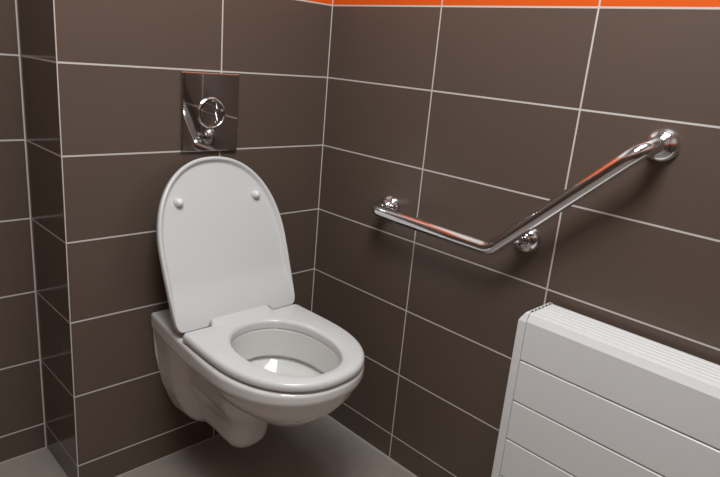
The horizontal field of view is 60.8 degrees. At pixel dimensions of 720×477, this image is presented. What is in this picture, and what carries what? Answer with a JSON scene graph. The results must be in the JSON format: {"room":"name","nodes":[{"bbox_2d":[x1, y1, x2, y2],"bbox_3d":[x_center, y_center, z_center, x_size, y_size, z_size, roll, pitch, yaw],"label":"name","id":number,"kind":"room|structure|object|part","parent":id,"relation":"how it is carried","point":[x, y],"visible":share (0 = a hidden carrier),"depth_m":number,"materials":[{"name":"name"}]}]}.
{"room":"public restroom","nodes":[
{"label":"public restroom","id":0,"kind":"room"},
{"bbox_2d":[0,0,45,462],"bbox_3d":[-1.285,-0.548,0.989,1.291,2.557,0.100,-11,23,-43],"label":"wall","id":1,"kind":"structure","parent":0,"point":[22,419],"depth_m":1.58,"materials":[{"name":"tile"}]},
{"bbox_2d":[16,0,332,476],"bbox_3d":[-0.425,-0.666,1.651,0.879,2.557,0.340,-11,23,-43],"label":"wall","id":2,"kind":"structure","parent":0,"point":[101,79],"depth_m":1.52,"materials":[{"name":"tile"}]},
{"bbox_2d":[180,71,238,151],"bbox_3d":[-0.380,-0.320,1.564,0.160,0.198,0.016,-10,23,-42],"label":"flush plate","id":3,"kind":"object","parent":2,"relation":"attached to","point":[209,101],"visible":1,"depth_m":1.56,"materials":[{"name":"silver metal"}]},
{"bbox_2d":[151,156,364,447],"bbox_3d":[-0.238,0.216,1.507,0.367,0.755,0.571,-11,23,-43],"label":"toilet","id":4,"kind":"object","parent":2,"relation":"attached to","point":[232,356],"visible":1,"depth_m":1.54,"materials":[{"name":"ceramic"}]},
{"bbox_3d":[-0.346,-0.002,1.576,0.367,0.396,0.170,-11,23,-43],"label":"lid","id":5,"kind":"part","parent":4,"relation":"part of","materials":[{"name":"plastic"}]},
{"bbox_3d":[-0.256,0.410,1.565,0.364,0.348,0.570,-11,23,-43],"label":"bowl","id":6,"kind":"part","parent":4,"relation":"part of","materials":[{"name":"ceramic"}]},
{"bbox_3d":[-0.184,0.249,1.457,0.354,0.034,0.411,-11,23,-43],"label":"seat","id":7,"kind":"part","parent":4,"relation":"part of","materials":[{"name":"plastic"}]},
{"bbox_2d":[0,415,415,476],"bbox_3d":[-0.153,1.012,0.759,2.170,0.100,2.790,-11,23,-43],"label":"floor","id":8,"kind":"structure","parent":0,"point":[322,447],"depth_m":1.79,"materials":[{"name":"tile"}]},
{"bbox_2d":[311,0,719,476],"bbox_3d":[0.813,-0.354,0.972,0.120,2.557,2.450,-11,23,-43],"label":"wall","id":9,"kind":"structure","parent":0,"point":[474,115],"depth_m":1.45,"materials":[{"name":"tile"}]},
{"bbox_2d":[370,128,680,254],"bbox_3d":[0.297,-0.128,1.402,0.092,0.341,0.741,-11,23,-43],"label":"grab bar","id":10,"kind":"object","parent":9,"relation":"attached to","point":[661,145],"visible":1,"depth_m":1.28,"materials":[{"name":"silver metal"}]},
{"bbox_3d":[0.356,0.000,1.377,0.070,0.032,0.020,-11,23,-43],"label":"support arm","id":11,"kind":"part","parent":10,"relation":"part of","materials":[{"name":"silver metal"}]},
{"bbox_2d":[491,302,719,476],"bbox_3d":[0.700,0.567,1.097,0.121,0.612,0.994,-11,23,-43],"label":"radiator","id":12,"kind":"object","parent":9,"relation":"attached to","point":[585,396],"visible":1,"depth_m":1.21,"materials":[{"name":"metal"}]},
{"bbox_2d":[532,304,719,385],"bbox_3d":[0.726,0.284,1.014,0.091,0.020,0.953,-11,23,-43],"label":"grille","id":13,"kind":"object","parent":12,"relation":"attached to","point":[613,345],"depth_m":1.18,"materials":[{"name":"metal"}]}
]}

